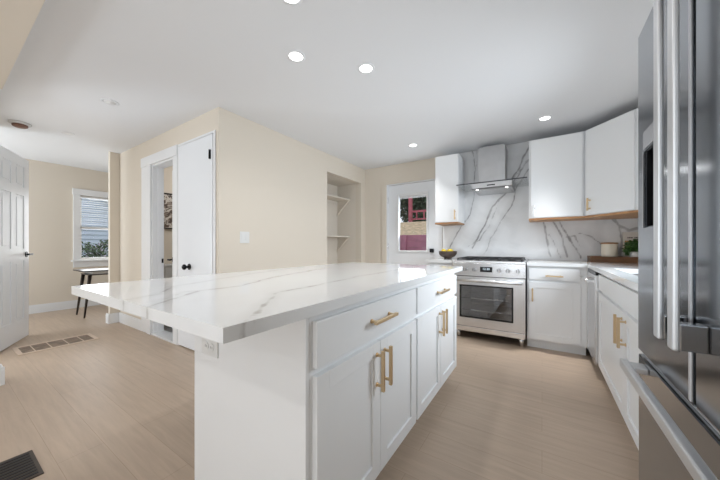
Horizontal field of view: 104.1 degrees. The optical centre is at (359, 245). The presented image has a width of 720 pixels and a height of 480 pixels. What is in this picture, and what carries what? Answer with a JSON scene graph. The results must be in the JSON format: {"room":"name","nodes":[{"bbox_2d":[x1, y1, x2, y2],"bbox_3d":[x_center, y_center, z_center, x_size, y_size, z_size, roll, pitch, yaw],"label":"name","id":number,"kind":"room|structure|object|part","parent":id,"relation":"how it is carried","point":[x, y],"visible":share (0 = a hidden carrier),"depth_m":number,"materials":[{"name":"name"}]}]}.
{"room":"kitchen","nodes":[
{"label":"kitchen","id":0,"kind":"room"},
{"bbox_2d":[0,0,44,88],"bbox_3d":[-0.980,-1.292,0.878,4.600,0.095,0.248,0,0,33],"label":"wall","id":1,"kind":"structure","parent":0,"point":[17,17],"depth_m":1.60,"materials":[{"name":"beige paint"}]},
{"bbox_2d":[0,128,107,172],"bbox_3d":[-4.442,-1.460,4.456,1.999,0.120,6.050,0,0,33],"label":"ceiling","id":2,"kind":"structure","parent":0,"point":[27,146],"depth_m":4.16,"materials":[{"name":"white paint"}]},
{"bbox_2d":[26,159,107,304],"bbox_3d":[-5.172,-0.150,4.928,0.140,2.500,6.050,0,0,33],"label":"wall","id":3,"kind":"structure","parent":0,"point":[52,276],"depth_m":4.77,"materials":[{"name":"beige paint"}]},
{"bbox_2d":[29,299,102,313],"bbox_3d":[-5.092,1.030,4.906,0.018,0.140,5.700,0,0,33],"label":"baseboard","id":4,"kind":"structure","parent":3,"relation":"attached to","point":[40,308],"depth_m":4.80,"materials":[{"name":"white wood"}]},
{"bbox_2d":[71,188,107,267],"bbox_3d":[-4.813,-0.320,5.381,0.150,1.400,1.040,0,0,33],"label":"window","id":5,"kind":"structure","parent":3,"relation":"in","point":[78,261],"depth_m":5.03,"materials":[{"name":"white wood"}]},
{"bbox_2d":[80,196,107,226],"bbox_3d":[-4.824,-0.632,5.388,0.035,0.545,0.790,0,0,33],"label":"window blind","id":6,"kind":"object","parent":5,"relation":"attached to","point":[81,197],"visible":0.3,"depth_m":5.21,"materials":[{"name":"white plastic"}]},
{"bbox_3d":[-4.859,-0.330,5.411,0.040,1.160,0.800,0,0,33],"label":"sash","id":7,"kind":"part","parent":5,"relation":"part of","materials":[{"name":"white"}]},
{"bbox_2d":[108,151,119,313],"bbox_3d":[-2.784,-0.150,5.241,0.068,2.500,2.930,0,0,33],"label":"wall","id":8,"kind":"structure","parent":0,"point":[113,158],"depth_m":4.03,"materials":[{"name":"beige paint"}]},
{"bbox_2d":[164,166,172,263],"bbox_3d":[-2.773,-0.123,4.567,0.120,2.434,1.348,0,0,33],"label":"wall","id":9,"kind":"structure","parent":0,"point":[167,171],"depth_m":4.26,"materials":[{"name":"beige paint"}]},
{"bbox_2d":[164,193,171,228],"bbox_3d":[-2.861,-0.525,4.296,0.024,0.540,0.580,0,0,33],"label":"framed picture","id":10,"kind":"object","parent":9,"relation":"attached to","point":[167,196],"visible":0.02,"depth_m":4.23},
{"bbox_2d":[120,107,229,318],"bbox_3d":[-2.392,-0.120,3.444,2.540,2.440,0.120,0,0,33],"label":"wall","id":11,"kind":"structure","parent":0,"point":[218,119],"depth_m":3.33,"materials":[{"name":"beige paint"}]},
{"bbox_2d":[106,312,140,330],"bbox_3d":[-2.499,1.030,3.361,2.631,0.140,0.135,0,0,33],"label":"baseboard","id":12,"kind":"structure","parent":11,"relation":"attached to","point":[133,322],"depth_m":3.95,"materials":[{"name":"white wood"}]},
{"bbox_2d":[141,145,177,344],"bbox_3d":[-2.395,-0.013,3.430,0.962,2.225,0.146,0,0,33],"label":"trim","id":13,"kind":"structure","parent":11,"relation":"attached to","point":[152,172],"depth_m":3.51,"materials":[{"name":"white wood"}]},
{"bbox_2d":[151,330,172,342],"bbox_3d":[-2.315,1.089,3.388,0.570,0.022,0.150,0,0,33],"label":"trim","id":14,"kind":"structure","parent":11,"relation":"attached to","point":[165,335],"depth_m":3.38,"materials":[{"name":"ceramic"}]},
{"bbox_2d":[167,171,172,328],"bbox_3d":[-2.262,0.048,3.468,0.530,2.055,0.101,0,0,43],"label":"door","id":15,"kind":"structure","parent":11,"relation":"in","point":[172,171],"depth_m":3.65,"materials":[{"name":"white wood"}]},
{"bbox_2d":[179,134,212,350],"bbox_3d":[-1.729,-0.004,2.904,0.670,2.183,0.116,0,0,33],"label":"door","id":16,"kind":"structure","parent":11,"relation":"in","point":[195,157],"depth_m":2.91,"materials":[{"name":"white wood"}]},
{"bbox_3d":[-1.824,0.220,2.941,0.064,0.064,0.076,0,0,33],"label":"knob","id":17,"kind":"part","parent":16,"relation":"part of","materials":[{"name":"black metal"}]},
{"bbox_2d":[178,130,215,344],"bbox_3d":[-1.713,-0.013,2.925,0.745,2.225,0.012,0,0,33],"label":"trim","id":18,"kind":"structure","parent":11,"relation":"attached to","point":[213,132],"depth_m":2.73,"materials":[{"name":"white wood"}]},
{"bbox_2d":[230,112,364,272],"bbox_3d":[-0.647,-0.120,3.904,0.110,2.440,2.550,0,0,33],"label":"wall","id":19,"kind":"structure","parent":0,"point":[278,181],"depth_m":3.34,"materials":[{"name":"beige paint"}]},
{"bbox_2d":[240,231,248,242],"bbox_3d":[-1.203,-0.090,2.934,0.010,0.120,0.110,0,0,33],"label":"light switch","id":20,"kind":"object","parent":19,"relation":"attached to","point":[244,236],"visible":1,"depth_m":2.93,"materials":[{"name":"white plastic"}]},
{"bbox_2d":[327,175,355,263],"bbox_3d":[-0.544,-0.120,4.642,0.520,2.440,1.200,0,0,33],"label":"wall niche","id":21,"kind":"object","parent":19,"relation":"in","point":[344,224],"visible":0.13,"depth_m":4.97,"materials":[{"name":"beige paint"}]},
{"bbox_2d":[327,194,349,215],"bbox_3d":[-0.540,-0.681,4.648,0.279,0.282,0.905,0,0,33],"label":"shelf","id":22,"kind":"object","parent":21,"relation":"attached to","point":[333,199],"visible":0.54,"depth_m":4.86,"materials":[{"name":"beige paint"}]},
{"bbox_2d":[327,235,349,251],"bbox_3d":[-0.540,-0.031,4.648,0.279,0.282,0.905,0,0,33],"label":"shelf","id":23,"kind":"object","parent":21,"relation":"attached to","point":[334,237],"visible":0.57,"depth_m":4.96,"materials":[{"name":"beige paint"}]},
{"bbox_2d":[0,305,638,479],"bbox_3d":[-2.327,1.127,1.954,8.270,0.066,7.950,0,0,33],"label":"floor","id":24,"kind":"structure","parent":0,"point":[119,404],"depth_m":1.85,"materials":[{"name":"brown wood"}]},
{"bbox_2d":[0,450,43,479],"bbox_3d":[-1.683,1.096,1.376,0.280,0.008,0.140,0,0,33],"label":"floor vent","id":25,"kind":"object","parent":24,"relation":"in","point":[25,466],"visible":1,"depth_m":1.38,"materials":[{"name":"brown metal"}]},
{"bbox_2d":[12,333,98,355],"bbox_3d":[-3.405,1.096,3.168,0.360,0.008,0.615,0,0,33],"label":"floor vent","id":26,"kind":"object","parent":24,"relation":"in","point":[22,350],"visible":1,"depth_m":3.13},
{"bbox_2d":[73,268,107,317],"bbox_3d":[-4.091,0.740,4.812,0.540,0.723,1.070,0,0,33],"label":"console table","id":27,"kind":"object","parent":24,"relation":"on","point":[96,271],"visible":0.39,"depth_m":4.43,"materials":[{"name":"grey"}]},
{"bbox_3d":[-4.499,0.777,4.527,0.109,0.648,0.047,0,0,-24],"label":"leg","id":28,"kind":"part","parent":27,"relation":"part of","materials":[{"name":"black metal"}]},
{"bbox_3d":[-4.185,0.777,4.324,0.047,0.648,0.109,0,0,0],"label":"leg","id":29,"kind":"part","parent":27,"relation":"part of","materials":[{"name":"black metal"}]},
{"bbox_2d":[81,273,107,275],"bbox_3d":[-4.091,0.448,4.812,0.440,0.015,0.910,0,0,33],"label":"shelf","id":30,"kind":"object","parent":27,"relation":"attached to","point":[82,274],"depth_m":4.43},
{"bbox_3d":[-4.091,0.418,4.812,0.400,0.044,0.830,0,0,33],"label":"drawer","id":31,"kind":"part","parent":27,"relation":"part of","materials":[{"name":"grey"}]},
{"bbox_2d":[164,263,171,277],"bbox_3d":[-2.592,0.679,4.157,0.610,0.829,0.460,0,0,33],"label":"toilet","id":32,"kind":"object","parent":24,"relation":"on","point":[167,267],"visible":0.02,"depth_m":4.06,"materials":[{"name":"ceramic"}]},
{"bbox_2d":[195,286,415,479],"bbox_3d":[-0.184,0.655,1.390,0.717,0.889,0.865,0,0,33],"label":"base cabinet","id":33,"kind":"object","parent":24,"relation":"on","point":[362,355],"depth_m":1.04,"materials":[{"name":"white wood"}]},
{"bbox_2d":[202,337,217,357],"bbox_3d":[-0.615,0.410,1.148,0.116,0.074,0.009,0,0,33],"label":"wall outlet","id":34,"kind":"object","parent":33,"relation":"attached to","point":[209,347],"visible":0.86,"depth_m":1.14,"materials":[{"name":"white plastic"}]},
{"bbox_2d":[209,344,213,350],"bbox_3d":[-0.599,0.410,1.135,0.031,0.031,0.003,0,0,33],"label":"socket","id":35,"kind":"object","parent":34,"relation":"attached to","point":[211,346],"depth_m":1.13,"materials":[{"name":"white plastic"}]},
{"bbox_3d":[-0.439,0.655,1.050,0.658,0.889,0.018,0,0,33],"label":"island end panel","id":36,"kind":"part","parent":33,"relation":"part of","materials":[{"name":"white wood"}]},
{"bbox_2d":[71,262,462,343],"bbox_3d":[-0.191,0.193,1.818,1.153,0.035,2.155,0,0,33],"label":"countertop","id":37,"kind":"structure","parent":33,"relation":"on","point":[223,308],"depth_m":1.06,"materials":[{"name":"stone"}]},
{"bbox_3d":[-0.031,0.698,1.055,0.020,0.574,0.410,0,0,33],"label":"door","id":38,"kind":"part","parent":33,"relation":"part of","materials":[{"name":"white wood"}]},
{"bbox_3d":[0.081,0.311,1.229,0.020,0.149,0.824,0,0,33],"label":"drawer","id":39,"kind":"part","parent":33,"relation":"part of","materials":[{"name":"white wood"}]},
{"bbox_3d":[0.087,0.525,1.184,0.039,0.170,0.018,0,0,33],"label":"handle","id":40,"kind":"part","parent":33,"relation":"part of","materials":[{"name":"gold metal"}]},
{"bbox_3d":[0.106,0.310,1.213,0.039,0.018,0.200,0,0,33],"label":"handle","id":41,"kind":"part","parent":33,"relation":"part of","materials":[{"name":"gold metal"}]},
{"bbox_3d":[0.125,0.525,1.242,0.039,0.170,0.018,0,0,33],"label":"handle","id":42,"kind":"part","parent":33,"relation":"part of","materials":[{"name":"gold metal"}]},
{"bbox_3d":[0.194,0.698,1.403,0.020,0.574,0.410,0,0,33],"label":"door","id":43,"kind":"part","parent":33,"relation":"part of","materials":[{"name":"white wood"}]},
{"bbox_2d":[414,273,456,419],"bbox_3d":[0.302,0.655,2.118,0.694,0.889,0.884,0,0,33],"label":"base cabinet","id":44,"kind":"object","parent":24,"relation":"on","point":[435,317],"visible":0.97,"depth_m":1.85,"materials":[{"name":"white wood"}]},
{"bbox_3d":[0.435,0.698,1.775,0.020,0.574,0.428,0,0,33],"label":"door","id":45,"kind":"part","parent":44,"relation":"part of","materials":[{"name":"white wood"}]},
{"bbox_3d":[0.552,0.311,1.956,0.020,0.149,0.860,0,0,33],"label":"drawer","id":46,"kind":"part","parent":44,"relation":"part of","materials":[{"name":"white wood"}]},
{"bbox_3d":[0.558,0.525,1.911,0.039,0.170,0.018,0,0,33],"label":"handle","id":47,"kind":"part","parent":44,"relation":"part of","materials":[{"name":"gold metal"}]},
{"bbox_3d":[0.577,0.310,1.940,0.039,0.018,0.200,0,0,33],"label":"handle","id":48,"kind":"part","parent":44,"relation":"part of","materials":[{"name":"gold metal"}]},
{"bbox_3d":[0.596,0.525,1.970,0.039,0.170,0.018,0,0,33],"label":"handle","id":49,"kind":"part","parent":44,"relation":"part of","materials":[{"name":"gold metal"}]},
{"bbox_3d":[0.670,0.698,2.138,0.020,0.574,0.428,0,0,33],"label":"door","id":50,"kind":"part","parent":44,"relation":"part of","materials":[{"name":"white wood"}]},
{"bbox_2d":[428,262,452,265],"bbox_3d":[1.175,0.655,3.800,0.328,0.889,0.714,0,0,33],"label":"base cabinet","id":51,"kind":"object","parent":24,"relation":"on","point":[429,263],"visible":0.05,"depth_m":3.53,"materials":[{"name":"white wood"}]},
{"bbox_2d":[427,258,456,262],"bbox_3d":[1.181,0.193,3.808,0.328,0.035,0.694,0,0,33],"label":"countertop","id":52,"kind":"structure","parent":51,"relation":"on","point":[437,260],"depth_m":3.56,"materials":[{"name":"stone"}]},
{"bbox_2d":[439,251,456,258],"bbox_3d":[1.217,0.122,3.894,0.244,0.105,0.244,0,0,33],"label":"fruit bowl","id":53,"kind":"object","parent":52,"relation":"on","point":[446,254],"visible":0.98,"depth_m":3.81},
{"bbox_2d":[453,256,527,346],"bbox_3d":[1.615,0.622,3.460,0.760,0.957,0.796,0,0,33],"label":"gas range","id":54,"kind":"object","parent":24,"relation":"on","point":[491,293],"visible":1,"depth_m":3.24,"materials":[{"name":"metal"}]},
{"bbox_2d":[454,275,524,333],"bbox_3d":[1.588,0.645,3.418,0.752,0.580,0.696,0,0,33],"label":"oven","id":55,"kind":"object","parent":54,"relation":"in","point":[494,303],"depth_m":3.29,"materials":[{"name":"silver metal"}]},
{"bbox_3d":[1.448,0.272,3.202,0.760,0.153,0.049,0,0,33],"label":"control panel","id":56,"kind":"part","parent":54,"relation":"part of","materials":[{"name":"metal"}]},
{"bbox_2d":[453,258,527,263],"bbox_3d":[1.639,0.175,3.496,0.760,0.040,0.710,0,0,33],"label":"cooktop","id":57,"kind":"object","parent":54,"relation":"in","point":[459,260],"depth_m":3.26,"materials":[{"name":"metal"}]},
{"bbox_3d":[1.452,0.971,3.208,0.752,0.058,0.033,0,0,33],"label":"storage drawer","id":58,"kind":"part","parent":54,"relation":"part of","materials":[{"name":"metal"}]},
{"bbox_2d":[527,266,586,355],"bbox_3d":[2.180,0.655,3.149,0.505,0.889,0.714,0,0,33],"label":"base cabinet","id":59,"kind":"object","parent":24,"relation":"on","point":[556,296],"visible":1,"depth_m":2.89,"materials":[{"name":"white wood"}]},
{"bbox_3d":[2.000,0.294,2.899,0.435,0.121,0.020,0,0,33],"label":"drawer","id":60,"kind":"part","parent":59,"relation":"part of","materials":[{"name":"white wood"}]},
{"bbox_3d":[2.000,0.682,2.899,0.435,0.605,0.020,0,0,33],"label":"door","id":61,"kind":"part","parent":59,"relation":"part of","materials":[{"name":"white wood"}]},
{"bbox_2d":[580,268,600,364],"bbox_3d":[2.312,0.657,2.389,0.656,0.885,0.465,0,0,33],"label":"dishwasher","id":62,"kind":"object","parent":24,"relation":"on","point":[592,280],"visible":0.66,"depth_m":2.45,"materials":[{"name":"silver metal"}]},
{"bbox_3d":[2.060,0.300,2.553,0.056,0.022,0.405,0,0,33],"label":"handle","id":63,"kind":"part","parent":62,"relation":"part of","materials":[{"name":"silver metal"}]},
{"bbox_3d":[2.104,0.618,2.527,0.044,0.745,0.461,0,0,33],"label":"door","id":64,"kind":"part","parent":62,"relation":"part of","materials":[{"name":"metal"}]},
{"bbox_2d":[598,274,642,449],"bbox_3d":[1.777,0.655,1.519,0.629,0.889,1.558,0,0,33],"label":"base cabinet","id":65,"kind":"object","parent":24,"relation":"on","point":[617,302],"visible":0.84,"depth_m":1.66,"materials":[{"name":"white wood"}]},
{"bbox_2d":[527,260,637,290],"bbox_3d":[1.894,0.193,2.130,1.136,0.035,2.736,0,0,33],"label":"countertop","id":66,"kind":"structure","parent":65,"relation":"on","point":[622,273],"depth_m":2.37,"materials":[{"name":"stone"}]},
{"bbox_2d":[587,256,637,262],"bbox_3d":[2.796,0.143,3.012,0.541,0.063,0.235,0,0,33],"label":"wooden tray","id":67,"kind":"object","parent":66,"relation":"on","point":[620,259],"visible":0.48,"depth_m":2.96,"materials":[{"name":"brown wood"}]},
{"bbox_2d":[600,242,618,256],"bbox_3d":[2.712,0.052,3.057,0.150,0.185,0.150,0,0,33],"label":"canister","id":68,"kind":"object","parent":67,"relation":"on","point":[608,249],"visible":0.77,"depth_m":3.00,"materials":[{"name":"beige ceramic"}]},
{"bbox_3d":[2.712,-0.032,3.057,0.150,0.016,0.150,0,0,33],"label":"lid","id":69,"kind":"part","parent":68,"relation":"part of","materials":[{"name":"brown wood"}]},
{"bbox_2d":[621,239,637,256],"bbox_3d":[2.855,0.034,2.925,0.211,0.222,0.174,0,0,33],"label":"potted plant","id":70,"kind":"object","parent":67,"relation":"on","point":[631,248],"visible":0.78,"depth_m":2.92,"materials":[{"name":"green plant"}]},
{"bbox_3d":[2.866,0.102,2.921,0.112,0.085,0.112,0,0,33],"label":"pot","id":71,"kind":"part","parent":70,"relation":"part of","materials":[{"name":"white ceramic"}]},
{"bbox_2d":[622,232,637,256],"bbox_3d":[2.983,-0.002,3.008,0.250,0.295,0.043,0,0,33],"label":"cookbook","id":72,"kind":"object","parent":67,"relation":"on","point":[627,236],"visible":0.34,"depth_m":3.05,"materials":[{"name":"beige paper"}]},
{"bbox_3d":[1.738,0.682,1.948,0.020,0.605,0.856,0,0,33],"label":"door","id":73,"kind":"part","parent":65,"relation":"part of","materials":[{"name":"white wood"}]},
{"bbox_3d":[1.504,0.485,1.641,0.039,0.170,0.018,0,0,33],"label":"handle","id":74,"kind":"part","parent":65,"relation":"part of","materials":[{"name":"gold metal"}]},
{"bbox_3d":[1.554,0.294,1.664,0.020,0.121,1.533,0,0,33],"label":"drawer","id":75,"kind":"part","parent":65,"relation":"part of","materials":[{"name":"white wood"}]},
{"bbox_3d":[1.571,0.325,1.653,0.020,0.228,1.558,0,0,33],"label":"rail","id":76,"kind":"part","parent":65,"relation":"part of","materials":[{"name":"white wood"}]},
{"bbox_3d":[1.455,0.485,1.565,0.039,0.170,0.018,0,0,33],"label":"handle","id":77,"kind":"part","parent":65,"relation":"part of","materials":[{"name":"gold metal"}]},
{"bbox_3d":[1.321,0.682,1.303,0.020,0.605,0.673,0,0,33],"label":"door","id":78,"kind":"part","parent":65,"relation":"part of","materials":[{"name":"white wood"}]},
{"bbox_2d":[620,0,719,479],"bbox_3d":[1.050,0.164,0.492,0.752,1.872,0.907,0,0,33],"label":"refrigerator","id":79,"kind":"object","parent":24,"relation":"on","point":[676,377],"visible":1,"depth_m":0.68,"materials":[{"name":"silver metal"}]},
{"bbox_3d":[0.991,-0.197,0.983,0.004,0.267,0.005,0,0,33],"label":"dispenser trim","id":80,"kind":"part","parent":79,"relation":"part of","materials":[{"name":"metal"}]},
{"bbox_3d":[0.953,-0.365,0.924,0.004,0.060,0.137,0,0,33],"label":"dispenser panel","id":81,"kind":"part","parent":79,"relation":"part of","materials":[{"name":"metal"}]},
{"bbox_3d":[0.941,-0.197,0.832,0.075,1.150,0.454,0,0,33],"label":"door","id":82,"kind":"part","parent":79,"relation":"part of","materials":[{"name":"metal"}]},
{"bbox_3d":[0.762,0.424,0.681,0.062,0.032,0.792,0,0,33],"label":"handle","id":83,"kind":"part","parent":79,"relation":"part of","materials":[{"name":"silver metal"}]},
{"bbox_3d":[0.784,-0.233,0.710,0.055,0.935,0.036,0,0,33],"label":"handle","id":84,"kind":"part","parent":79,"relation":"part of","materials":[{"name":"silver metal"}]},
{"bbox_3d":[0.818,0.723,0.642,0.075,0.654,0.907,0,0,33],"label":"freezer drawer","id":85,"kind":"part","parent":79,"relation":"part of","materials":[{"name":"metal"}]},
{"bbox_3d":[0.731,-0.233,0.628,0.055,0.935,0.036,0,0,33],"label":"handle","id":86,"kind":"part","parent":79,"relation":"part of","materials":[{"name":"silver metal"}]},
{"bbox_3d":[0.693,-0.197,0.449,0.075,1.150,0.447,0,0,33],"label":"door","id":87,"kind":"part","parent":79,"relation":"part of","materials":[{"name":"metal"}]},
{"bbox_2d":[0,0,652,169],"bbox_3d":[-1.487,-1.400,1.410,6.270,0.120,7.950,0,0,33],"label":"ceiling","id":88,"kind":"structure","parent":0,"point":[448,77],"depth_m":2.15,"materials":[{"name":"white paint"}]},
{"bbox_2d":[8,119,31,128],"bbox_3d":[-3.704,-1.316,3.061,0.170,0.048,0.170,0,0,33],"label":"smoke detector","id":89,"kind":"object","parent":88,"relation":"attached to","point":[16,123],"visible":1,"depth_m":3.03,"materials":[{"name":"white plastic"}]},
{"bbox_2d":[59,131,74,134],"bbox_3d":[-3.474,-1.337,3.332,0.132,0.006,0.132,0,0,33],"label":"recessed light","id":90,"kind":"object","parent":88,"relation":"in","point":[62,132],"visible":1,"depth_m":3.33,"materials":[{"name":"white paint"}]},
{"bbox_2d":[100,98,118,105],"bbox_3d":[-2.326,-1.337,2.615,0.132,0.006,0.132,0,0,33],"label":"recessed light","id":91,"kind":"object","parent":88,"relation":"in","point":[104,100],"visible":1,"depth_m":2.62,"materials":[{"name":"white paint"}]},
{"bbox_2d":[282,0,302,5],"bbox_3d":[-0.368,-1.337,1.500,0.132,0.006,0.132,0,0,33],"label":"recessed light","id":92,"kind":"object","parent":88,"relation":"in","point":[288,2],"visible":1,"depth_m":1.54,"materials":[{"name":"white paint"}]},
{"bbox_2d":[286,49,305,62],"bbox_3d":[-0.451,-1.337,1.982,0.132,0.006,0.132,0,0,33],"label":"recessed light","id":93,"kind":"object","parent":88,"relation":"in","point":[294,55],"visible":1,"depth_m":1.97,"materials":[{"name":"white paint"}]},
{"bbox_2d":[357,62,374,73],"bbox_3d":[0.045,-1.337,2.115,0.132,0.006,0.132,0,0,33],"label":"recessed light","id":94,"kind":"object","parent":88,"relation":"in","point":[366,67],"visible":1,"depth_m":2.11,"materials":[{"name":"white paint"}]},
{"bbox_2d":[408,143,417,146],"bbox_3d":[0.703,-1.337,3.728,0.132,0.006,0.132,0,0,33],"label":"recessed light","id":95,"kind":"object","parent":88,"relation":"in","point":[411,144],"visible":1,"depth_m":3.73,"materials":[{"name":"white paint"}]},
{"bbox_2d":[538,115,552,120],"bbox_3d":[1.937,-1.337,2.942,0.132,0.006,0.132,0,0,33],"label":"recessed light","id":96,"kind":"object","parent":88,"relation":"in","point":[546,117],"visible":1,"depth_m":2.94,"materials":[{"name":"white paint"}]},
{"bbox_2d":[365,158,567,263],"bbox_3d":[1.443,-0.120,4.141,4.320,2.440,0.120,0,0,33],"label":"wall","id":97,"kind":"structure","parent":0,"point":[375,177],"depth_m":4.79,"materials":[{"name":"beige paint"}]},
{"bbox_2d":[382,177,434,263],"bbox_3d":[0.836,0.028,4.523,1.025,2.145,0.138,0,0,33],"label":"trim","id":98,"kind":"structure","parent":97,"relation":"attached to","point":[431,178],"depth_m":4.71,"materials":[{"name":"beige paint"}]},
{"bbox_2d":[388,180,442,264],"bbox_3d":[0.859,0.037,4.497,0.917,2.085,0.058,0,0,33],"label":"door","id":99,"kind":"structure","parent":97,"relation":"in","point":[434,233],"depth_m":4.49,"materials":[{"name":"white wood"}]},
{"bbox_2d":[399,194,425,198],"bbox_3d":[0.844,-0.795,4.504,0.464,0.046,0.014,0,0,33],"label":"mini blind","id":100,"kind":"object","parent":99,"relation":"attached to","point":[401,196],"depth_m":4.52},
{"bbox_3d":[0.834,-0.375,4.489,0.530,0.950,0.018,0,0,33],"label":"glass frame","id":101,"kind":"part","parent":99,"relation":"part of","materials":[{"name":"white"}]},
{"bbox_2d":[435,153,464,225],"bbox_3d":[1.255,-0.765,3.933,0.310,0.930,0.404,0,0,33],"label":"upper cabinet","id":102,"kind":"object","parent":97,"relation":"attached to","point":[449,169],"visible":1,"depth_m":3.80,"materials":[{"name":"white wood"}]},
{"bbox_3d":[1.266,-0.310,3.950,0.310,0.020,0.363,0,0,33],"label":"rail","id":103,"kind":"part","parent":102,"relation":"part of","materials":[{"name":"brown wood"}]},
{"bbox_2d":[456,144,528,195],"bbox_3d":[1.688,-0.984,3.577,0.775,0.577,0.527,0,0,33],"label":"range hood","id":104,"kind":"object","parent":97,"relation":"attached to","point":[492,160],"visible":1,"depth_m":3.54,"materials":[{"name":"metal"}]},
{"bbox_2d":[443,141,637,260],"bbox_3d":[2.176,-0.582,3.586,2.243,1.512,0.014,0,0,33],"label":"backsplash","id":105,"kind":"structure","parent":97,"relation":"attached to","point":[496,225],"depth_m":3.66,"materials":[{"name":"white stone"}]},
{"bbox_2d":[529,131,584,221],"bbox_3d":[2.272,-0.765,3.274,0.515,0.930,0.404,0,0,33],"label":"upper cabinet","id":106,"kind":"object","parent":97,"relation":"attached to","point":[557,163],"visible":1,"depth_m":3.14,"materials":[{"name":"white wood"}]},
{"bbox_3d":[2.283,-0.310,3.291,0.515,0.020,0.363,0,0,33],"label":"rail","id":107,"kind":"part","parent":106,"relation":"part of","materials":[{"name":"brown wood"}]},
{"bbox_3d":[-3.559,-0.120,2.553,1.550,2.440,0.215,0,0,33],"label":"wall","id":108,"kind":"structure","parent":0,"visible":0},
{"bbox_2d":[0,364,4,385],"bbox_3d":[-2.942,1.030,2.159,0.135,0.140,0.255,0,0,33],"label":"baseboard","id":109,"kind":"structure","parent":108,"relation":"attached to","point":[2,369],"depth_m":2.22,"materials":[{"name":"white wood"}]},
{"bbox_2d":[0,145,32,350],"bbox_3d":[-3.878,0.024,3.125,0.156,2.128,0.736,0,0,-33],"label":"door","id":110,"kind":"structure","parent":108,"relation":"in","point":[14,169],"depth_m":3.15,"materials":[{"name":"white wood"}]},
{"bbox_3d":[1.053,-0.120,-0.324,0.120,2.440,7.800,0,0,33],"label":"wall","id":111,"kind":"structure","parent":0,"visible":0},
{"bbox_2d":[582,108,637,219],"bbox_3d":[2.647,-0.765,2.823,0.624,0.930,0.754,0,0,33],"label":"upper cabinet","id":112,"kind":"object","parent":111,"relation":"attached to","point":[611,146],"visible":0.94,"depth_m":2.71,"materials":[{"name":"white wood"}]},
{"bbox_3d":[2.383,-0.435,2.933,0.039,0.130,0.018,0,0,-8],"label":"handle","id":113,"kind":"part","parent":112,"relation":"part of","materials":[{"name":"gold metal"}]},
{"bbox_3d":[2.647,-0.310,2.823,0.624,0.020,0.754,0,0,33],"label":"rail","id":114,"kind":"part","parent":112,"relation":"part of","materials":[{"name":"brown wood"}]},
{"bbox_3d":[-11.799,1.240,3.085,8.840,0.120,16.350,0,0,33],"label":"ground","id":115,"kind":"structure","parent":0,"visible":0},
{"bbox_2d":[82,198,107,255],"bbox_3d":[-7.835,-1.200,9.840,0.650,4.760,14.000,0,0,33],"label":"house","id":116,"kind":"object","parent":115,"relation":"on","point":[94,236],"visible":0.02,"depth_m":8.99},
{"bbox_2d":[82,240,107,257],"bbox_3d":[-5.671,0.488,6.832,0.879,1.388,2.515,0,0,33],"label":"shrub","id":117,"kind":"object","parent":115,"relation":"on","point":[92,252],"visible":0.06,"depth_m":6.30,"materials":[{"name":"green plant"}]},
{"label":"outside","id":118,"kind":"structure","parent":0,"visible":0},
{"bbox_2d":[400,221,425,247],"bbox_3d":[6.159,0.000,18.707,40.000,2.600,21.900,0,0,33],"label":"ground","id":119,"kind":"structure","parent":118,"point":[406,228],"depth_m":10.11,"materials":[{"name":"stone"}]},
{"bbox_2d":[400,199,407,221],"bbox_3d":[4.796,-4.040,21.923,4.135,6.487,3.419,0,0,33],"label":"tree","id":120,"kind":"object","parent":119,"relation":"on","point":[402,213],"visible":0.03,"depth_m":21.89,"materials":[{"name":"green plant"}]},
{"bbox_2d":[402,195,425,221],"bbox_3d":[4.339,-3.601,17.787,3.775,5.623,3.081,0,0,28],"label":"tree","id":121,"kind":"object","parent":119,"relation":"on","point":[419,203],"visible":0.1,"depth_m":17.35,"materials":[{"name":"green plant"}]},
{"bbox_2d":[408,196,425,221],"bbox_3d":[3.309,-1.760,12.154,8.000,1.480,0.140,0,0,33],"label":"pergola","id":122,"kind":"object","parent":119,"relation":"on","point":[410,200],"visible":0.09,"depth_m":12.73,"materials":[{"name":"red paint"}]},
{"bbox_3d":[2.301,-1.670,12.806,0.140,1.300,0.140,0,0,33],"label":"post","id":123,"kind":"part","parent":122,"relation":"part of","materials":[{"name":"red paint"}]},
{"bbox_3d":[3.346,1.240,5.166,80.000,0.120,3.590,0,0,33],"label":"ground","id":124,"kind":"structure","parent":0,"visible":0},
{"bbox_2d":[400,235,425,249],"bbox_3d":[1.667,0.420,8.470,22.410,1.520,0.150,0,0,33],"label":"wall","id":125,"kind":"structure","parent":124,"relation":"on","point":[407,242],"depth_m":8.53,"materials":[{"name":"paint"}]},
{"bbox_3d":[1.360,0.420,8.631,0.120,1.520,0.088,0,0,33],"label":"post","id":126,"kind":"part","parent":125,"relation":"part of","materials":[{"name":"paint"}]}
]}

